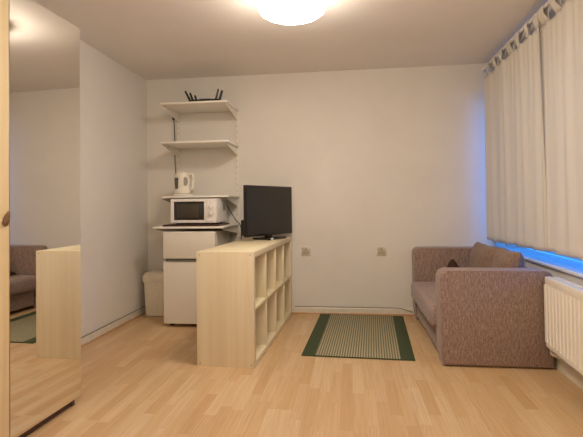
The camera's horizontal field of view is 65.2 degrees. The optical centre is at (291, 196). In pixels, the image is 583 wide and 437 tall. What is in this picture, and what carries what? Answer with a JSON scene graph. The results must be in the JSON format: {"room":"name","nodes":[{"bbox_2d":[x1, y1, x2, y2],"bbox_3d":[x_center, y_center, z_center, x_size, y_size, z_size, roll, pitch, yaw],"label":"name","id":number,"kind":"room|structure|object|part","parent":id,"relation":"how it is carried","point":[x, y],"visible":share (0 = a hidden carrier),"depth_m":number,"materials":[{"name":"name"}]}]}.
{"room":"studio apartment","nodes":[
{"label":"studio apartment","id":0,"kind":"room"},
{"bbox_2d":[80,40,147,336],"bbox_3d":[-1.904,-0.060,2.255,0.150,2.410,5.387,-1,-1,7],"label":"wall","id":1,"kind":"structure","parent":0,"point":[113,98],"depth_m":4.05,"materials":[{"name":"beige paint"}]},
{"bbox_2d":[81,306,144,337],"bbox_3d":[-1.625,1.099,3.619,0.008,0.007,2.200,-1,-1,7],"label":"cable","id":2,"kind":"object","parent":1,"relation":"attached to","point":[143,306],"visible":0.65,"depth_m":4.01,"materials":[{"name":"white plastic"}]},
{"bbox_2d":[81,307,145,346],"bbox_3d":[-1.807,1.112,2.224,0.016,0.062,5.087,-1,-1,7],"label":"baseboard","id":3,"kind":"structure","parent":1,"relation":"attached to","point":[113,325],"depth_m":3.98,"materials":[{"name":"beige wood"}]},
{"bbox_2d":[33,0,547,79],"bbox_3d":[-0.056,-1.343,2.039,3.908,0.100,5.387,-1,-1,7],"label":"ceiling","id":4,"kind":"structure","parent":0,"point":[153,39],"depth_m":3.55,"materials":[{"name":"paint"}]},
{"bbox_2d":[257,0,325,24],"bbox_3d":[0.001,-1.193,2.792,0.424,0.175,0.424,-1,-1,7],"label":"ceiling light","id":5,"kind":"object","parent":4,"relation":"attached to","point":[287,12],"visible":1,"depth_m":2.73,"materials":[{"name":"white"}]},
{"bbox_2d":[26,313,582,436],"bbox_3d":[-0.024,1.167,1.994,3.908,0.100,5.387,-1,-1,7],"label":"floor","id":6,"kind":"structure","parent":0,"point":[143,377],"depth_m":2.59,"materials":[{"name":"beige laminate"}]},
{"bbox_2d":[0,0,80,436],"bbox_3d":[-1.568,0.087,1.718,0.536,2.088,1.750,-1,-1,10],"label":"wardrobe","id":7,"kind":"object","parent":6,"relation":"on","point":[40,228],"visible":1,"depth_m":2.21,"materials":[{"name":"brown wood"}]},
{"bbox_3d":[-1.377,0.059,1.422,0.028,2.042,1.233,-1,-1,10],"label":"door","id":8,"kind":"part","parent":7,"relation":"part of","materials":[{"name":"brown wood"}]},
{"bbox_3d":[-1.254,0.096,2.004,0.017,0.068,0.042,-1,-1,10],"label":"handle","id":9,"kind":"part","parent":7,"relation":"part of","materials":[{"name":"brown wood"}]},
{"bbox_2d":[142,270,163,316],"bbox_3d":[-1.293,0.961,4.561,0.314,0.434,0.226,-1,-1,7],"label":"waste bin","id":10,"kind":"object","parent":6,"relation":"on","point":[153,279],"visible":0.53,"depth_m":4.47,"materials":[{"name":"beige plastic"}]},
{"bbox_3d":[-1.295,0.792,4.564,0.314,0.096,0.226,-1,-1,7],"label":"lid","id":11,"kind":"part","parent":10,"relation":"part of","materials":[{"name":"beige plastic"}]},
{"bbox_2d":[163,229,229,324],"bbox_3d":[-0.880,0.742,4.316,0.482,0.853,0.538,-1,-1,7],"label":"fridge","id":12,"kind":"object","parent":6,"relation":"on","point":[180,247],"visible":0.56,"depth_m":4.07,"materials":[{"name":"metal"}]},
{"bbox_3d":[-0.909,0.855,4.076,0.482,0.558,0.042,-1,-1,7],"label":"door","id":13,"kind":"part","parent":12,"relation":"part of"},
{"bbox_3d":[-0.914,0.570,4.072,0.422,0.012,0.038,-1,-1,7],"label":"handle","id":14,"kind":"part","parent":12,"relation":"part of","materials":[{"name":"grey plastic"}]},
{"bbox_3d":[-0.914,0.433,4.084,0.482,0.244,0.042,-1,-1,7],"label":"door","id":15,"kind":"part","parent":12,"relation":"part of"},
{"bbox_2d":[196,236,291,368],"bbox_3d":[-0.321,0.767,3.780,0.400,0.770,1.471,-1,-1,10],"label":"bookcase","id":16,"kind":"object","parent":6,"relation":"on","point":[244,286],"visible":0.99,"depth_m":3.08,"materials":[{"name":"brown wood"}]},
{"bbox_3d":[-0.442,0.756,3.077,0.400,0.770,0.042,-1,-1,10],"label":"panel","id":17,"kind":"part","parent":16,"relation":"part of","materials":[{"name":"brown wood"}]},
{"bbox_3d":[-0.325,0.403,3.787,0.400,0.042,1.385,-1,-1,10],"label":"panel","id":18,"kind":"part","parent":16,"relation":"part of","materials":[{"name":"brown wood"}]},
{"bbox_2d":[241,185,291,239],"bbox_3d":[-0.197,0.144,4.181,0.201,0.486,0.682,-1,-1,35],"label":"television","id":19,"kind":"object","parent":16,"relation":"on","point":[267,209],"visible":1,"depth_m":4.12,"materials":[{"name":"black plastic"}]},
{"bbox_3d":[-0.321,0.767,3.781,0.398,0.017,1.386,-1,-1,10],"label":"shelf","id":20,"kind":"part","parent":16,"relation":"part of","materials":[{"name":"brown wood"}]},
{"bbox_3d":[-0.316,1.131,3.774,0.400,0.042,1.385,-1,-1,10],"label":"panel","id":21,"kind":"part","parent":16,"relation":"part of","materials":[{"name":"brown wood"}]},
{"bbox_3d":[-0.199,0.778,4.484,0.400,0.770,0.042,-1,-1,10],"label":"panel","id":22,"kind":"part","parent":16,"relation":"part of","materials":[{"name":"brown wood"}]},
{"bbox_2d":[301,314,414,360],"bbox_3d":[0.567,1.136,3.798,0.790,0.008,1.240,-1,-1,10],"label":"rug","id":23,"kind":"object","parent":6,"relation":"on","point":[382,337],"visible":1,"depth_m":3.64,"materials":[{"name":"fabric"}]},
{"bbox_2d":[411,246,554,367],"bbox_3d":[1.405,0.796,3.659,0.751,0.664,1.389,-1,-1,7],"label":"sofa","id":24,"kind":"object","parent":6,"relation":"on","point":[494,317],"visible":0.91,"depth_m":2.98,"materials":[{"name":"brown fabric"}]},
{"bbox_2d":[411,282,436,326],"bbox_3d":[1.370,0.843,3.655,0.680,0.160,1.037,-1,-1,7],"label":"seat cushion","id":25,"kind":"object","parent":24,"relation":"on","point":[423,293],"depth_m":3.57,"materials":[{"name":"brown fabric"}]},
{"bbox_3d":[1.491,0.802,4.258,0.685,0.658,0.180,-1,-1,7],"label":"armrest","id":26,"kind":"part","parent":24,"relation":"part of","materials":[{"name":"brown fabric"}]},
{"bbox_2d":[447,259,458,266],"bbox_3d":[1.443,0.656,3.994,0.321,0.218,0.321,-1,-1,7],"label":"cushion","id":27,"kind":"object","parent":24,"relation":"on","point":[452,263],"visible":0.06,"depth_m":3.98,"materials":[{"name":"brown fabric"}]},
{"bbox_2d":[468,242,500,267],"bbox_3d":[1.623,0.581,3.822,0.181,0.360,0.620,-1,-1,5],"label":"cushion","id":28,"kind":"object","parent":24,"relation":"on","point":[482,255],"visible":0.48,"depth_m":3.73,"materials":[{"name":"brown fabric"}]},
{"bbox_3d":[1.349,0.799,3.049,0.709,0.626,0.164,-1,-1,7],"label":"armrest","id":29,"kind":"part","parent":24,"relation":"part of","materials":[{"name":"brown fabric"}]},
{"bbox_2d":[491,247,524,267],"bbox_3d":[1.561,0.569,3.312,0.199,0.368,0.384,-1,-1,11],"label":"cushion","id":30,"kind":"object","parent":24,"relation":"on","point":[503,258],"visible":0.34,"depth_m":3.19,"materials":[{"name":"brown fabric"}]},
{"bbox_2d":[147,63,494,308],"bbox_3d":[0.218,-0.045,4.623,3.458,2.410,0.150,-1,-1,7],"label":"wall","id":31,"kind":"structure","parent":0,"point":[393,159],"depth_m":4.51,"materials":[{"name":"beige paint"}]},
{"bbox_2d":[153,100,238,239],"bbox_3d":[-0.894,-0.101,4.384,0.662,1.640,0.606,-1,-1,7],"label":"shelving unit","id":32,"kind":"object","parent":31,"relation":"attached to","point":[174,109],"visible":0.74,"depth_m":4.43,"materials":[{"name":"white laminate"}]},
{"bbox_2d":[172,117,175,173],"bbox_3d":[-1.210,-0.426,4.704,0.028,0.810,0.038,-1,-1,28],"label":"cable","id":33,"kind":"object","parent":32,"relation":"hanging from","point":[173,119],"visible":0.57,"depth_m":4.71,"materials":[{"name":"plastic"}]},
{"bbox_2d":[174,171,193,195],"bbox_3d":[-1.024,-0.126,4.367,0.221,0.236,0.153,-1,-1,7],"label":"kettle","id":34,"kind":"object","parent":32,"relation":"on","point":[184,186],"visible":0.97,"depth_m":4.31,"materials":[{"name":"white plastic"}]},
{"bbox_3d":[-0.955,-0.138,4.328,0.078,0.177,0.039,-1,-1,16],"label":"handle","id":35,"kind":"part","parent":34,"relation":"part of","materials":[{"name":"white plastic"}]},
{"bbox_2d":[163,223,228,226],"bbox_3d":[-0.886,0.261,4.281,0.520,0.016,0.385,-1,-1,7],"label":"wooden board","id":36,"kind":"object","parent":32,"relation":"on","point":[175,224],"visible":0.88,"depth_m":4.12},
{"bbox_2d":[171,198,226,223],"bbox_3d":[-0.864,0.136,4.267,0.433,0.232,0.361,-1,-1,7],"label":"microwave oven","id":37,"kind":"object","parent":36,"relation":"on","point":[214,210],"visible":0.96,"depth_m":4.11,"materials":[{"name":"white metal"}]},
{"bbox_3d":[-0.937,0.128,4.125,0.324,0.216,0.019,-1,-1,7],"label":"door","id":38,"kind":"part","parent":37,"relation":"part of","materials":[{"name":"white plastic"}]},
{"bbox_3d":[-0.722,0.125,4.098,0.106,0.216,0.019,-1,-1,7],"label":"control panel","id":39,"kind":"part","parent":37,"relation":"part of","materials":[{"name":"white plastic"}]},
{"bbox_3d":[-0.893,0.280,4.370,0.657,0.018,0.591,-1,-1,7],"label":"shelf","id":40,"kind":"part","parent":32,"relation":"part of","materials":[{"name":"white laminate"}]},
{"bbox_3d":[-0.890,-0.878,4.467,0.647,0.018,0.436,-1,-1,7],"label":"shelf","id":41,"kind":"part","parent":32,"relation":"part of","materials":[{"name":"white laminate"}]},
{"bbox_3d":[-0.887,-0.510,4.463,0.647,0.018,0.431,-1,-1,7],"label":"shelf","id":42,"kind":"part","parent":32,"relation":"part of","materials":[{"name":"white laminate"}]},
{"bbox_3d":[-0.874,0.001,4.450,0.641,0.018,0.436,-1,-1,7],"label":"shelf","id":43,"kind":"part","parent":32,"relation":"part of","materials":[{"name":"white laminate"}]},
{"bbox_2d":[184,89,222,101],"bbox_3d":[-0.823,-0.966,4.358,0.377,0.151,0.155,-1,-1,7],"label":"router","id":44,"kind":"object","parent":32,"relation":"on","point":[221,92],"visible":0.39,"depth_m":4.32,"materials":[{"name":"black plastic"}]},
{"bbox_2d":[301,247,310,254],"bbox_3d":[0.144,0.540,4.539,0.096,0.088,0.016,-1,-1,7],"label":"wall socket","id":45,"kind":"object","parent":31,"relation":"attached to","point":[304,250],"visible":1,"depth_m":4.53,"materials":[{"name":"plastic"}]},
{"bbox_2d":[292,307,413,313],"bbox_3d":[0.205,1.127,4.522,3.392,0.062,0.016,-1,-1,7],"label":"baseboard","id":46,"kind":"structure","parent":31,"relation":"attached to","point":[294,309],"depth_m":4.46,"materials":[{"name":"beige wood"}]},
{"bbox_2d":[292,312,413,315],"bbox_3d":[0.149,1.152,4.515,3.282,0.013,0.012,-1,-1,7],"label":"trim","id":47,"kind":"structure","parent":31,"relation":"attached to","point":[292,312],"depth_m":4.45,"materials":[{"name":"brown wood"}]},
{"bbox_2d":[295,306,412,312],"bbox_3d":[0.600,1.103,4.464,1.146,0.045,0.018,-1,-1,7],"label":"cable","id":48,"kind":"object","parent":31,"relation":"attached to","point":[295,306],"visible":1,"depth_m":4.46,"materials":[{"name":"white plastic"}]},
{"bbox_2d":[376,247,386,255],"bbox_3d":[0.878,0.529,4.445,0.096,0.088,0.016,-1,-1,7],"label":"wall socket","id":49,"kind":"object","parent":31,"relation":"attached to","point":[381,251],"visible":1,"depth_m":4.44,"materials":[{"name":"plastic"}]},
{"bbox_2d":[491,0,582,285],"bbox_3d":[1.749,-0.115,1.788,0.300,2.410,5.387,-1,-1,7],"label":"wall","id":50,"kind":"structure","parent":0,"point":[575,279],"depth_m":3.15,"materials":[{"name":"beige paint"}]},
{"bbox_2d":[481,0,549,70],"bbox_3d":[1.646,-1.222,2.700,0.102,0.070,3.335,-1,-1,7],"label":"curtain rod","id":51,"kind":"object","parent":50,"relation":"attached to","point":[547,3],"visible":0.52,"depth_m":3.51,"materials":[{"name":"silver metal"}]},
{"bbox_2d":[484,11,547,250],"bbox_3d":[1.742,-0.419,3.638,0.047,1.640,1.266,-1,-1,7],"label":"curtain","id":52,"kind":"object","parent":51,"relation":"hanging from","point":[512,91],"visible":0.98,"depth_m":3.50,"materials":[{"name":"beige fabric"}]},
{"bbox_2d":[536,0,582,260],"bbox_3d":[1.571,-0.451,2.213,0.055,1.622,1.676,-1,-1,7],"label":"curtain","id":53,"kind":"object","parent":51,"relation":"hanging from","point":[561,36],"visible":1,"depth_m":2.79,"materials":[{"name":"beige fabric"}]},
{"bbox_2d":[499,247,582,277],"bbox_3d":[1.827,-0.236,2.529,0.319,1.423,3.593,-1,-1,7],"label":"windowsill","id":54,"kind":"structure","parent":50,"relation":"in","point":[545,258],"depth_m":3.30,"materials":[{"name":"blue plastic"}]},
{"bbox_3d":[1.964,-0.252,2.535,0.050,1.395,3.520,-1,-1,7],"label":"frame","id":55,"kind":"part","parent":54,"relation":"part of","materials":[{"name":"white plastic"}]},
{"bbox_2d":[544,276,582,374],"bbox_3d":[1.563,0.755,2.219,0.124,0.520,1.426,-1,-1,9],"label":"radiator","id":56,"kind":"object","parent":50,"relation":"attached to","point":[563,299],"visible":1,"depth_m":2.63,"materials":[{"name":"metal"}]},
{"bbox_2d":[549,276,582,289],"bbox_3d":[1.544,0.502,2.210,0.038,0.012,1.395,-1,-1,9],"label":"grille","id":57,"kind":"object","parent":56,"relation":"attached to","point":[561,280],"depth_m":2.67,"materials":[{"name":"metal"}]},
{"bbox_2d":[555,358,582,388],"bbox_3d":[1.589,1.050,1.780,0.050,0.085,5.067,-1,-1,7],"label":"baseboard","id":58,"kind":"structure","parent":50,"relation":"attached to","point":[562,366],"depth_m":2.77,"materials":[{"name":"beige wood"}]}
]}

